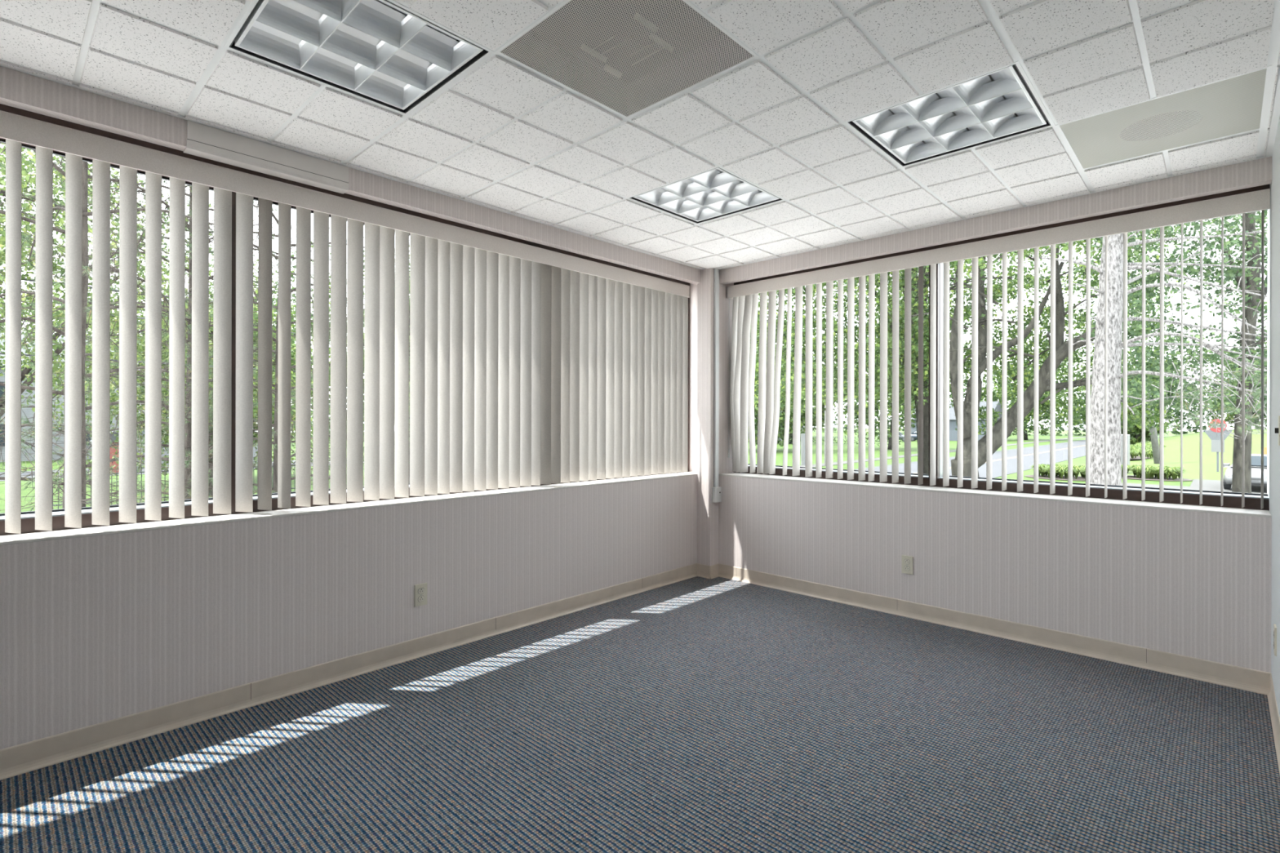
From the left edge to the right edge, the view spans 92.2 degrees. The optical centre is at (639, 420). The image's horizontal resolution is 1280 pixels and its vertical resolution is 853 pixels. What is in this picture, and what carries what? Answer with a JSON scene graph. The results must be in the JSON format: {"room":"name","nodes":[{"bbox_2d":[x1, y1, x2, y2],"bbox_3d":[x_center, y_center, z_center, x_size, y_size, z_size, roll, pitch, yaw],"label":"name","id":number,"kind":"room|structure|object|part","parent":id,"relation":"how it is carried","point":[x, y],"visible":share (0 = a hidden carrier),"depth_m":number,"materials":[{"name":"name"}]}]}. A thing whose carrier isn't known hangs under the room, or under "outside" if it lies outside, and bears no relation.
{"room":"empty office room","nodes":[
{"label":"empty office room","id":0,"kind":"room"},
{"bbox_2d":[0,66,700,749],"bbox_3d":[-1.417,0.011,3.131,0.390,2.656,5.300,0,0,44],"label":"wall","id":1,"kind":"structure","parent":0,"point":[95,629],"depth_m":2.71,"materials":[{"name":"paint"}]},
{"bbox_2d":[183,120,348,194],"bbox_3d":[-1.604,-1.137,2.685,0.064,0.110,0.622,0,0,44],"label":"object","id":2,"kind":"object","parent":1,"relation":"attached to","point":[204,141],"visible":1,"depth_m":2.64,"materials":[{"name":"beige paint"}]},
{"bbox_2d":[0,563,697,780],"bbox_3d":[-1.333,1.169,2.973,0.013,0.099,5.190,0,0,44],"label":"baseboard","id":3,"kind":"structure","parent":1,"relation":"attached to","point":[25,757],"depth_m":2.71,"materials":[{"name":"beige plastic"}]},
{"bbox_2d":[0,103,697,545],"bbox_3d":[-1.216,-0.356,3.326,0.312,1.562,4.740,0,0,44],"label":"window","id":4,"kind":"structure","parent":1,"relation":"in","point":[28,534],"depth_m":2.73,"materials":[{"name":"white metal"}]},
{"bbox_2d":[0,110,689,533],"bbox_3d":[-1.222,-0.340,3.251,0.091,1.482,4.602,0,0,44],"label":"vertical blind","id":5,"kind":"object","parent":4,"relation":"attached to","point":[530,366],"visible":1,"depth_m":2.99,"materials":[{"name":"fabric"}]},
{"bbox_3d":[-1.165,0.419,3.276,0.167,0.012,4.740,0,0,44],"label":"sill","id":6,"kind":"part","parent":4,"relation":"part of","materials":[{"name":"paint"}]},
{"bbox_2d":[413,582,426,607],"bbox_3d":[-1.133,0.900,3.186,0.008,0.114,0.070,0,0,44],"label":"wall outlet","id":7,"kind":"object","parent":1,"relation":"attached to","point":[420,589],"visible":1,"depth_m":3.18,"materials":[{"name":"beige plastic"}]},
{"bbox_2d":[417,595,424,601],"bbox_3d":[-1.132,0.921,3.185,0.004,0.028,0.034,0,0,44],"label":"receptacle","id":8,"kind":"object","parent":7,"relation":"attached to","point":[420,598],"depth_m":3.18,"materials":[{"name":"beige plastic"}]},
{"bbox_2d":[417,587,424,594],"bbox_3d":[-1.132,0.880,3.185,0.005,0.028,0.034,0,0,44],"label":"receptacle","id":9,"kind":"object","parent":7,"relation":"attached to","point":[420,590],"depth_m":3.18,"materials":[{"name":"beige plastic"}]},
{"bbox_2d":[697,563,710,578],"bbox_3d":[0.491,1.173,4.810,0.130,0.099,0.013,0,0,44],"label":"baseboard","id":10,"kind":"structure","parent":1,"relation":"attached to","point":[703,571],"depth_m":4.81,"materials":[{"name":"beige plastic"}]},
{"bbox_2d":[0,576,1279,852],"bbox_3d":[-0.150,1.281,1.925,3.172,0.120,5.300,0,0,44],"label":"floor","id":11,"kind":"structure","parent":0,"point":[696,714],"depth_m":2.25,"materials":[{"name":"carpet"}]},
{"bbox_2d":[0,0,1279,270],"bbox_3d":[-0.135,-1.351,2.088,3.682,0.328,5.850,0,0,44],"label":"ceiling","id":12,"kind":"structure","parent":0,"point":[504,135],"depth_m":2.27,"materials":[{"name":"tile"}]},
{"bbox_2d":[228,0,488,113],"bbox_3d":[-0.902,-1.253,1.981,0.586,0.114,0.586,0,0,44],"label":"ceiling light","id":13,"kind":"object","parent":12,"relation":"attached to","point":[380,51],"visible":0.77,"depth_m":2.02,"materials":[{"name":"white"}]},
{"bbox_2d":[499,0,753,116],"bbox_3d":[-0.040,-1.266,2.003,0.586,0.144,0.586,0,0,44],"label":"ceiling vent","id":14,"kind":"object","parent":12,"relation":"in","point":[721,53],"visible":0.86,"depth_m":2.04,"materials":[{"name":"grey metal"}]},
{"bbox_2d":[629,167,782,223],"bbox_3d":[0.357,-1.251,3.307,0.586,0.114,0.586,0,0,44],"label":"ceiling light","id":15,"kind":"object","parent":12,"relation":"attached to","point":[716,193],"visible":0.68,"depth_m":3.36,"materials":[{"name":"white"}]},
{"bbox_2d":[848,63,1050,166],"bbox_3d":[1.242,-1.249,2.468,0.586,0.114,0.586,0,0,44],"label":"ceiling light","id":16,"kind":"object","parent":12,"relation":"attached to","point":[1000,104],"visible":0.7,"depth_m":2.50,"materials":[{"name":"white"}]},
{"bbox_2d":[1059,68,1266,168],"bbox_3d":[2.103,-1.250,2.490,0.586,0.120,0.586,0,0,44],"label":"ceiling vent","id":17,"kind":"object","parent":12,"relation":"in","point":[1233,105],"visible":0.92,"depth_m":2.46,"materials":[{"name":"grey metal"}]},
{"bbox_2d":[697,267,718,565],"bbox_3d":[0.536,0.015,4.854,0.130,2.416,0.110,0,0,44],"label":"column","id":18,"kind":"structure","parent":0,"point":[707,510],"depth_m":4.80,"materials":[{"name":"paint"}]},
{"bbox_2d":[713,268,719,487],"bbox_3d":[0.597,-0.337,4.811,0.018,1.710,0.046,0,0,44],"label":"cable raceway","id":19,"kind":"object","parent":18,"relation":"attached to","point":[716,286],"visible":1,"depth_m":4.80,"materials":[{"name":"white plastic"}]},
{"bbox_2d":[712,486,721,502],"bbox_3d":[0.602,0.576,4.805,0.035,0.117,0.081,0,0,44],"label":"junction box","id":20,"kind":"object","parent":18,"relation":"attached to","point":[717,491],"visible":1,"depth_m":4.78,"materials":[{"name":"white plastic"}]},
{"bbox_2d":[689,156,1271,672],"bbox_3d":[1.684,0.017,4.116,3.532,2.656,0.400,0,0,44],"label":"wall","id":21,"kind":"structure","parent":0,"point":[1195,584],"depth_m":3.43,"materials":[{"name":"paint"}]},
{"bbox_2d":[710,564,719,578],"bbox_3d":[0.586,1.173,4.805,0.013,0.099,0.110,0,0,44],"label":"baseboard","id":22,"kind":"structure","parent":21,"relation":"attached to","point":[714,568],"depth_m":4.80,"materials":[{"name":"beige plastic"}]},
{"bbox_2d":[902,555,913,574],"bbox_3d":[1.670,0.900,3.847,0.070,0.114,0.008,0,0,44],"label":"wall outlet","id":23,"kind":"object","parent":21,"relation":"attached to","point":[907,561],"visible":1,"depth_m":3.84,"materials":[{"name":"beige plastic"}]},
{"bbox_2d":[904,565,909,570],"bbox_3d":[1.669,0.920,3.846,0.034,0.028,0.004,0,0,44],"label":"receptacle","id":24,"kind":"object","parent":23,"relation":"attached to","point":[906,567],"depth_m":3.84,"materials":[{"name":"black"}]},
{"bbox_2d":[904,559,909,564],"bbox_3d":[1.669,0.879,3.846,0.034,0.028,0.004,0,0,44],"label":"receptacle","id":25,"kind":"object","parent":23,"relation":"attached to","point":[906,561],"depth_m":3.84,"materials":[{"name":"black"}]},
{"bbox_2d":[718,563,1271,694],"bbox_3d":[1.718,1.176,3.798,3.042,0.099,0.013,0,0,44],"label":"baseboard","id":26,"kind":"structure","parent":21,"relation":"attached to","point":[1215,673],"depth_m":3.39,"materials":[{"name":"beige plastic"}]},
{"bbox_2d":[719,184,1271,517],"bbox_3d":[1.843,-0.350,3.927,3.042,1.562,0.347,0,0,44],"label":"window","id":27,"kind":"structure","parent":21,"relation":"in","point":[1232,501],"depth_m":3.57,"materials":[{"name":"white metal"}]},
{"bbox_3d":[1.792,0.425,3.874,3.042,0.012,0.202,0,0,44],"label":"sill","id":28,"kind":"part","parent":27,"relation":"part of","materials":[{"name":"paint"}]},
{"bbox_2d":[726,188,1270,509],"bbox_3d":[1.824,-0.334,3.905,3.034,1.482,0.104,0,0,44],"label":"vertical blind","id":29,"kind":"object","parent":27,"relation":"attached to","point":[744,296],"visible":1,"depth_m":3.91,"materials":[{"name":"fabric"}]},
{"bbox_3d":[0.711,-0.362,4.923,0.013,1.310,0.013,0,0,-24],"label":"pull cord","id":30,"kind":"part","parent":29,"relation":"part of","materials":[{"name":"white plastic"}]},
{"bbox_2d":[1266,115,1279,718],"bbox_3d":[1.195,0.016,0.927,0.150,2.656,5.700,0,0,44],"label":"wall","id":31,"kind":"structure","parent":0,"point":[1273,213],"depth_m":2.62,"materials":[{"name":"white paint"}]},
{"bbox_2d":[1266,673,1279,774],"bbox_3d":[0.996,1.174,0.838,0.013,0.099,5.300,0,0,44],"label":"baseboard","id":32,"kind":"structure","parent":31,"relation":"attached to","point":[1274,715],"depth_m":2.46,"materials":[{"name":"beige plastic"}]},
{"bbox_2d":[1273,623,1276,656],"bbox_3d":[2.572,0.887,2.493,0.008,0.114,0.070,0,0,44],"label":"wall outlet","id":33,"kind":"object","parent":31,"relation":"attached to","point":[1274,625],"visible":1,"depth_m":2.47,"materials":[{"name":"beige plastic"}]},
{"bbox_2d":[1275,415,1279,445],"bbox_3d":[2.395,0.036,2.311,0.016,0.114,0.070,0,0,44],"label":"light switch","id":34,"kind":"object","parent":31,"relation":"attached to","point":[1277,429],"visible":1,"depth_m":2.30,"materials":[{"name":"beige plastic"}]},
{"bbox_3d":[2.398,0.036,2.308,0.006,0.114,0.070,0,0,44],"label":"plate","id":35,"kind":"part","parent":34,"relation":"part of","materials":[{"name":"beige plastic"}]},
{"label":"outside","id":36,"kind":"structure","parent":0,"visible":0},
{"bbox_2d":[800,436,1085,467],"bbox_3d":[45.075,3.147,75.705,1.200,0.330,136.000,0,0,44],"label":"sidewalk","id":37,"kind":"structure","parent":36,"point":[950,451],"depth_m":51.62,"materials":[{"name":"concrete"}]},
{"bbox_2d":[824,391,826,465],"bbox_3d":[12.329,-0.604,40.614,0.320,7.100,0.320,0,0,44],"label":"pole","id":38,"kind":"object","parent":37,"relation":"on","point":[824,391],"visible":0.1,"depth_m":40.55,"materials":[{"name":"grey metal"}]},
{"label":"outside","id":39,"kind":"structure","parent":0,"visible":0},
{"bbox_2d":[0,457,364,481],"bbox_3d":[-37.189,2.987,26.943,7.000,0.320,140.000,0,0,44],"label":"street","id":40,"kind":"structure","parent":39,"point":[293,461],"depth_m":33.46,"materials":[{"name":"grey asphalt"}]},
{"bbox_2d":[89,431,119,473],"bbox_3d":[-29.493,1.713,34.324,2.400,2.300,1.700,0,0,44],"label":"garden shed","id":41,"kind":"object","parent":40,"relation":"on","point":[113,437],"visible":0.08,"depth_m":33.62,"materials":[{"name":"red wood"}]},
{"bbox_2d":[136,436,257,468],"bbox_3d":[-27.815,1.916,39.142,0.200,1.900,7.400,0,0,44],"label":"fence","id":42,"kind":"object","parent":40,"relation":"on","point":[254,449],"visible":0.02,"depth_m":37.62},
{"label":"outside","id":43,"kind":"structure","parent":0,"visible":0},
{"bbox_2d":[1121,479,1266,493],"bbox_3d":[29.189,3.115,17.712,36.000,0.330,18.000,0,0,44],"label":"driveway","id":44,"kind":"structure","parent":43,"point":[1207,485],"depth_m":27.44,"materials":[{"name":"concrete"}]},
{"bbox_2d":[1222,453,1266,488],"bbox_3d":[26.878,2.203,26.783,4.524,1.485,2.020,0,0,-39],"label":"car","id":45,"kind":"object","parent":44,"relation":"on","point":[1255,459],"visible":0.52,"depth_m":25.98,"materials":[{"name":"grey paint"}]},
{"bbox_2d":[1223,463,1230,466],"bbox_3d":[25.683,1.943,26.964,0.200,0.180,0.220,0,0,-39],"label":"mirror","id":46,"kind":"object","parent":45,"relation":"attached to","point":[1224,464],"depth_m":26.90,"materials":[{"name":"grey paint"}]},
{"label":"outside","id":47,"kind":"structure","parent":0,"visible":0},
{"bbox_2d":[1078,428,1266,480],"bbox_3d":[70.717,2.103,52.749,44.000,1.900,90.000,0,0,44],"label":"grassy rise","id":48,"kind":"structure","parent":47,"point":[1191,442],"depth_m":45.20,"materials":[{"name":"green plant"}]},
{"bbox_2d":[1120,434,1129,472],"bbox_3d":[27.316,1.876,35.347,1.240,2.200,1.040,0,0,44],"label":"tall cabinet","id":49,"kind":"object","parent":48,"relation":"on","point":[1128,435],"visible":0.24,"depth_m":34.77,"materials":[{"name":"grey"}]},
{"bbox_2d":[1129,441,1166,459],"bbox_3d":[44.579,2.421,54.118,3.400,0.620,29.200,0,0,44],"label":"bush","id":50,"kind":"object","parent":48,"relation":"on","point":[1135,449],"visible":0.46,"depth_m":45.72,"materials":[{"name":"green plant"}]},
{"bbox_2d":[1137,339,1159,463],"bbox_3d":[34.189,-1.870,41.427,1.460,9.513,0.381,0,0,26],"label":"tree","id":51,"kind":"object","parent":48,"relation":"on","point":[1154,441],"visible":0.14,"depth_m":41.14,"materials":[{"name":"plant"}]},
{"bbox_2d":[1204,418,1232,471],"bbox_3d":[33.419,1.419,35.603,1.240,3.070,0.127,0,0,44],"label":"road sign","id":52,"kind":"object","parent":48,"relation":"on","point":[1215,441],"visible":0.73,"depth_m":35.59,"materials":[{"name":"grey metal"}]},
{"bbox_3d":[33.428,1.429,35.613,0.092,3.050,0.092,0,0,-24],"label":"post","id":53,"kind":"part","parent":52,"relation":"part of","materials":[{"name":"grey metal"}]},
{"bbox_3d":[33.386,0.274,35.565,0.780,0.780,0.010,0,0,43],"label":"round plate","id":54,"kind":"part","parent":52,"relation":"part of","materials":[{"name":"red metal"}]},
{"bbox_3d":[33.383,1.454,35.564,0.560,0.700,0.010,0,0,43],"label":"plate","id":55,"kind":"part","parent":52,"relation":"part of","materials":[{"name":"grey metal"}]},
{"bbox_3d":[33.392,1.069,35.573,1.240,1.070,0.010,0,0,43],"label":"triangle plate","id":56,"kind":"part","parent":52,"relation":"part of","materials":[{"name":"grey metal"}]},
{"bbox_2d":[1196,346,1266,429],"bbox_3d":[87.180,-4.681,86.880,13.192,13.456,11.483,0,0,44],"label":"leafy tree","id":57,"kind":"object","parent":48,"relation":"on","point":[1231,417],"visible":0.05,"depth_m":87.33,"materials":[{"name":"green plant"}]},
{"bbox_2d":[1253,366,1266,419],"bbox_3d":[65.216,-2.638,59.657,8.922,9.153,7.158,0,0,44],"label":"leafy tree","id":58,"kind":"object","parent":48,"relation":"on","point":[1264,398],"visible":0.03,"depth_m":61.53,"materials":[{"name":"green plant"}]},
{"bbox_2d":[1263,447,1266,454],"bbox_3d":[34.588,2.209,33.959,0.660,1.500,0.660,0,0,44],"label":"traffic cone","id":59,"kind":"object","parent":48,"relation":"on","point":[1265,448],"visible":0.12,"depth_m":33.93,"materials":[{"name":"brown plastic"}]},
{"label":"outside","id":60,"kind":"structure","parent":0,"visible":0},
{"bbox_3d":[-4.298,3.007,-0.138,28.000,0.212,46.000,0,0,44],"label":"gravel yard","id":61,"kind":"structure","parent":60,"visible":0},
{"bbox_2d":[0,142,213,419],"bbox_3d":[-12.590,-1.710,11.586,8.635,9.287,7.496,0,0,-32],"label":"leafy tree","id":62,"kind":"object","parent":61,"relation":"on","point":[25,206],"visible":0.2,"depth_m":12.11,"materials":[{"name":"green plant"}]},
{"bbox_2d":[0,142,296,511],"bbox_3d":[-5.335,-2.385,6.109,5.025,10.818,4.747,0,0,0],"label":"leafy tree","id":63,"kind":"object","parent":61,"relation":"on","point":[86,268],"visible":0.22,"depth_m":6.04,"materials":[{"name":"green plant"}]},
{"bbox_2d":[0,155,364,510],"bbox_3d":[-6.083,-2.938,8.563,4.795,11.701,4.562,0,0,44],"label":"leafy tree","id":64,"kind":"object","parent":61,"relation":"on","point":[187,439],"visible":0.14,"depth_m":8.32,"materials":[{"name":"green plant"}]},
{"bbox_2d":[110,168,409,502],"bbox_3d":[-4.884,-2.924,8.611,4.518,11.719,4.698,0,0,-34],"label":"leafy tree","id":65,"kind":"object","parent":61,"relation":"on","point":[274,433],"visible":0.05,"depth_m":8.36,"materials":[{"name":"green plant"}]},
{"bbox_2d":[253,240,409,483],"bbox_3d":[-6.593,-1.081,17.668,8.364,7.990,9.180,0,0,44],"label":"leafy tree","id":66,"kind":"object","parent":61,"relation":"on","point":[292,362],"visible":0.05,"depth_m":16.10,"materials":[{"name":"green plant"}]},
{"bbox_2d":[1029,221,1267,485],"bbox_3d":[6.656,-0.867,7.118,3.655,7.612,1.987,0,0,1],"label":"birch tree","id":67,"kind":"object","parent":61,"relation":"on","point":[1115,242],"visible":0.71,"depth_m":7.38,"materials":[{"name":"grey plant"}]},
{"bbox_2d":[1075,209,1267,493],"bbox_3d":[13.230,-1.732,14.630,11.410,9.369,4.581,0,0,-44],"label":"tree","id":68,"kind":"object","parent":61,"relation":"on","point":[1252,244],"visible":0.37,"depth_m":12.45,"materials":[{"name":"green plant"}]},
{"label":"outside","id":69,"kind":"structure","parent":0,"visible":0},
{"bbox_2d":[0,427,1203,513],"bbox_3d":[34.203,3.190,69.480,280.000,0.400,380.000,0,0,44],"label":"lawn","id":70,"kind":"structure","parent":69,"point":[1012,439],"depth_m":44.19,"materials":[{"name":"green plant"}]},
{"bbox_2d":[0,268,34,376],"bbox_3d":[-23.043,-2.264,15.031,10.870,10.338,12.656,0,0,44],"label":"leafy tree","id":71,"kind":"object","parent":70,"relation":"on","point":[3,360],"visible":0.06,"depth_m":19.26,"materials":[{"name":"green plant"}]},
{"bbox_2d":[0,285,92,336],"bbox_3d":[-62.984,-5.495,62.776,16.952,16.618,19.868,0,0,44],"label":"leafy tree","id":72,"kind":"object","parent":70,"relation":"on","point":[21,286],"visible":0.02,"depth_m":61.56,"materials":[{"name":"green plant"}]},
{"bbox_2d":[0,331,164,462],"bbox_3d":[-46.271,-2.071,50.049,14.800,9.800,13.600,0,0,44],"label":"house","id":73,"kind":"structure","parent":70,"relation":"on","point":[28,411],"depth_m":43.51,"materials":[{"name":"white"}]},
{"bbox_3d":[-43.831,-1.966,42.356,0.030,1.440,1.040,0,0,44],"label":"pane","id":74,"kind":"part","parent":73,"relation":"part of","materials":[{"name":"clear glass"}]},
{"bbox_3d":[-43.837,0.984,42.356,0.030,1.540,1.040,0,0,44],"label":"pane","id":75,"kind":"part","parent":73,"relation":"part of","materials":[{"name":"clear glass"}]},
{"bbox_3d":[-41.084,0.990,45.258,0.030,1.540,1.040,0,0,44],"label":"pane","id":76,"kind":"part","parent":73,"relation":"part of","materials":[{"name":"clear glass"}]},
{"bbox_2d":[136,403,185,436],"bbox_3d":[-33.880,0.704,45.315,7.300,4.300,5.800,0,0,44],"label":"house","id":77,"kind":"structure","parent":70,"relation":"on","point":[143,432],"depth_m":41.56,"materials":[{"name":"grey"}]},
{"bbox_2d":[52,462,295,509],"bbox_3d":[-16.266,2.264,22.114,0.040,1.250,7.800,0,0,44],"label":"iron fence","id":78,"kind":"object","parent":70,"relation":"on","point":[294,464],"visible":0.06,"depth_m":21.17,"materials":[{"name":"black metal"}]},
{"bbox_2d":[2,241,364,497],"bbox_3d":[-13.955,-1.475,19.946,8.454,8.764,9.731,0,0,38],"label":"leafy tree","id":79,"kind":"object","parent":70,"relation":"on","point":[163,391],"visible":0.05,"depth_m":19.10,"materials":[{"name":"green plant"}]},
{"bbox_2d":[84,284,330,447],"bbox_3d":[-19.945,-1.926,28.612,8.912,9.670,10.729,0,0,25],"label":"leafy tree","id":80,"kind":"object","parent":70,"relation":"on","point":[141,297],"visible":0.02,"depth_m":26.59,"materials":[{"name":"green plant"}]},
{"bbox_2d":[52,448,364,479],"bbox_3d":[-19.959,2.064,31.151,2.379,1.315,15.187,0,0,44],"label":"hedge","id":81,"kind":"object","parent":70,"relation":"on","point":[143,458],"visible":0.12,"depth_m":28.28,"materials":[{"name":"green plant"}]},
{"bbox_2d":[290,371,395,436],"bbox_3d":[-80.315,-3.479,82.471,16.336,16.250,143.798,0,0,44],"label":"woods","id":82,"kind":"object","parent":70,"relation":"on","point":[363,371],"visible":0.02,"depth_m":110.37,"materials":[{"name":"green plant"}]},
{"bbox_2d":[748,315,824,448],"bbox_3d":[12.143,-3.675,60.580,11.417,13.267,12.815,0,0,-14],"label":"leafy tree","id":83,"kind":"object","parent":70,"relation":"on","point":[782,417],"visible":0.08,"depth_m":58.12,"materials":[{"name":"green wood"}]},
{"bbox_2d":[754,370,836,443],"bbox_3d":[19.756,-2.707,80.195,12.038,11.393,10.144,0,0,44],"label":"leafy tree","id":84,"kind":"object","parent":70,"relation":"on","point":[814,424],"visible":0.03,"depth_m":79.26,"materials":[{"name":"green plant"}]},
{"bbox_2d":[800,433,804,465],"bbox_3d":[10.769,1.893,40.574,0.320,2.100,0.320,0,0,44],"label":"post","id":85,"kind":"object","parent":70,"relation":"on","point":[802,435],"visible":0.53,"depth_m":40.43,"materials":[{"name":"grey"}]},
{"bbox_2d":[793,351,835,431],"bbox_3d":[28.792,-5.857,113.260,17.017,17.679,15.982,0,0,44],"label":"leafy tree","id":86,"kind":"object","parent":70,"relation":"on","point":[814,427],"visible":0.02,"depth_m":110.26,"materials":[{"name":"green plant"}]},
{"bbox_2d":[777,434,904,445],"bbox_3d":[21.704,2.278,75.889,22.209,1.233,2.309,0,0,44],"label":"hedge","id":87,"kind":"object","parent":70,"relation":"on","point":[813,438],"visible":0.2,"depth_m":73.07,"materials":[{"name":"green plant"}]},
{"bbox_2d":[748,261,970,474],"bbox_3d":[7.332,-2.630,21.041,10.391,11.142,10.093,0,0,0],"label":"forked tree","id":88,"kind":"object","parent":70,"relation":"on","point":[914,396],"visible":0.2,"depth_m":18.48,"materials":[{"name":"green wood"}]},
{"bbox_2d":[822,302,966,449],"bbox_3d":[26.103,-4.979,63.701,15.067,15.972,13.968,0,0,14],"label":"leafy tree","id":89,"kind":"object","parent":70,"relation":"on","point":[876,408],"visible":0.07,"depth_m":63.33,"materials":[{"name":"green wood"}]},
{"bbox_2d":[878,431,911,441],"bbox_3d":[37.677,2.255,91.005,4.668,1.485,2.599,0,0,44],"label":"car","id":90,"kind":"object","parent":70,"relation":"on","point":[901,435],"visible":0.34,"depth_m":89.83,"materials":[{"name":"silver metal"}]},
{"bbox_2d":[911,431,916,440],"bbox_3d":[41.919,2.263,91.111,4.654,1.485,2.340,0,0,44],"label":"car","id":91,"kind":"object","parent":70,"relation":"on","point":[913,435],"visible":0.22,"depth_m":91.05,"materials":[{"name":"grey paint"}]},
{"bbox_2d":[887,366,986,426],"bbox_3d":[53.420,-6.223,114.583,19.195,18.535,16.057,0,0,44],"label":"leafy tree","id":92,"kind":"object","parent":70,"relation":"on","point":[966,383],"visible":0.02,"depth_m":110.99,"materials":[{"name":"green plant"}]},
{"bbox_2d":[911,401,1001,440],"bbox_3d":[50.110,0.022,97.128,11.600,6.000,10.800,0,0,44],"label":"house","id":93,"kind":"structure","parent":70,"relation":"on","point":[953,433],"depth_m":93.01,"materials":[{"name":"grey"}]},
{"bbox_2d":[876,228,1190,477],"bbox_3d":[11.583,-3.398,18.958,8.913,12.709,15.383,0,0,36],"label":"maple tree","id":94,"kind":"object","parent":70,"relation":"on","point":[1061,345],"visible":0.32,"depth_m":16.89,"materials":[{"name":"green plant"}]},
{"bbox_2d":[980,334,1090,439],"bbox_3d":[61.989,-5.332,98.274,17.857,16.807,14.433,0,0,44],"label":"leafy tree","id":95,"kind":"object","parent":70,"relation":"on","point":[1041,411],"visible":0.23,"depth_m":96.52,"materials":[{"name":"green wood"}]},
{"bbox_2d":[814,382,1266,435],"bbox_3d":[86.308,-2.569,132.993,254.069,14.994,18.344,0,0,44],"label":"woods","id":96,"kind":"object","parent":70,"relation":"on","point":[1174,431],"visible":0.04,"depth_m":125.29,"materials":[{"name":"green plant"}]},
{"bbox_2d":[1024,463,1085,480],"bbox_3d":[21.958,2.626,31.883,3.500,0.620,3.200,0,0,44],"label":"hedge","id":97,"kind":"object","parent":70,"relation":"on","point":[1061,471],"visible":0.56,"depth_m":31.53,"materials":[{"name":"green plant"}]},
{"bbox_2d":[1083,347,1199,433],"bbox_3d":[74.656,-4.123,92.166,14.243,14.450,11.646,0,0,44],"label":"leafy tree","id":98,"kind":"object","parent":70,"relation":"on","point":[1178,413],"visible":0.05,"depth_m":88.49,"materials":[{"name":"green plant"}]},
{"bbox_2d":[1120,395,1166,444],"bbox_3d":[57.887,0.055,71.899,5.757,6.159,5.042,0,0,44],"label":"leafy tree","id":99,"kind":"object","parent":70,"relation":"on","point":[1135,438],"visible":0.23,"depth_m":70.93,"materials":[{"name":"green plant"}]},
{"bbox_2d":[1120,464,1191,480],"bbox_3d":[26.276,2.634,31.783,3.400,0.620,3.000,0,0,44],"label":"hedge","id":100,"kind":"object","parent":70,"relation":"on","point":[1152,473],"visible":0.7,"depth_m":31.15,"materials":[{"name":"green plant"}]},
{"bbox_3d":[-26.222,-0.681,-0.003,0.320,7.100,0.320,0,0,44],"label":"pole","id":101,"kind":"object","parent":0,"visible":0},
{"bbox_2d":[1,275,805,368],"bbox_3d":[-6.941,-3.217,20.305,0.070,0.411,56.001,0,0,44],"label":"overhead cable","id":102,"kind":"object","parent":101,"relation":"attached to","point":[25,279],"visible":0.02,"depth_m":14.22,"materials":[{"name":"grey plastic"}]},
{"bbox_2d":[2,302,813,378],"bbox_3d":[-6.943,-2.617,20.305,0.070,0.411,56.001,0,0,44],"label":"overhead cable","id":103,"kind":"object","parent":101,"relation":"attached to","point":[140,317],"visible":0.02,"depth_m":14.90,"materials":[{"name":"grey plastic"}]},
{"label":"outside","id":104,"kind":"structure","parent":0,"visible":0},
{"bbox_2d":[853,436,1159,478],"bbox_3d":[50.153,3.162,70.886,7.600,0.320,136.000,0,0,44],"label":"road","id":105,"kind":"structure","parent":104,"point":[1061,455],"depth_m":47.67,"materials":[{"name":"grey asphalt"}]},
{"bbox_2d":[915,444,1084,473],"bbox_3d":[50.171,3.009,70.869,0.350,0.026,136.000,0,0,44],"label":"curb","id":106,"kind":"object","parent":105,"relation":"on","point":[1083,445],"visible":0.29,"depth_m":54.68,"materials":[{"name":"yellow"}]}
]}

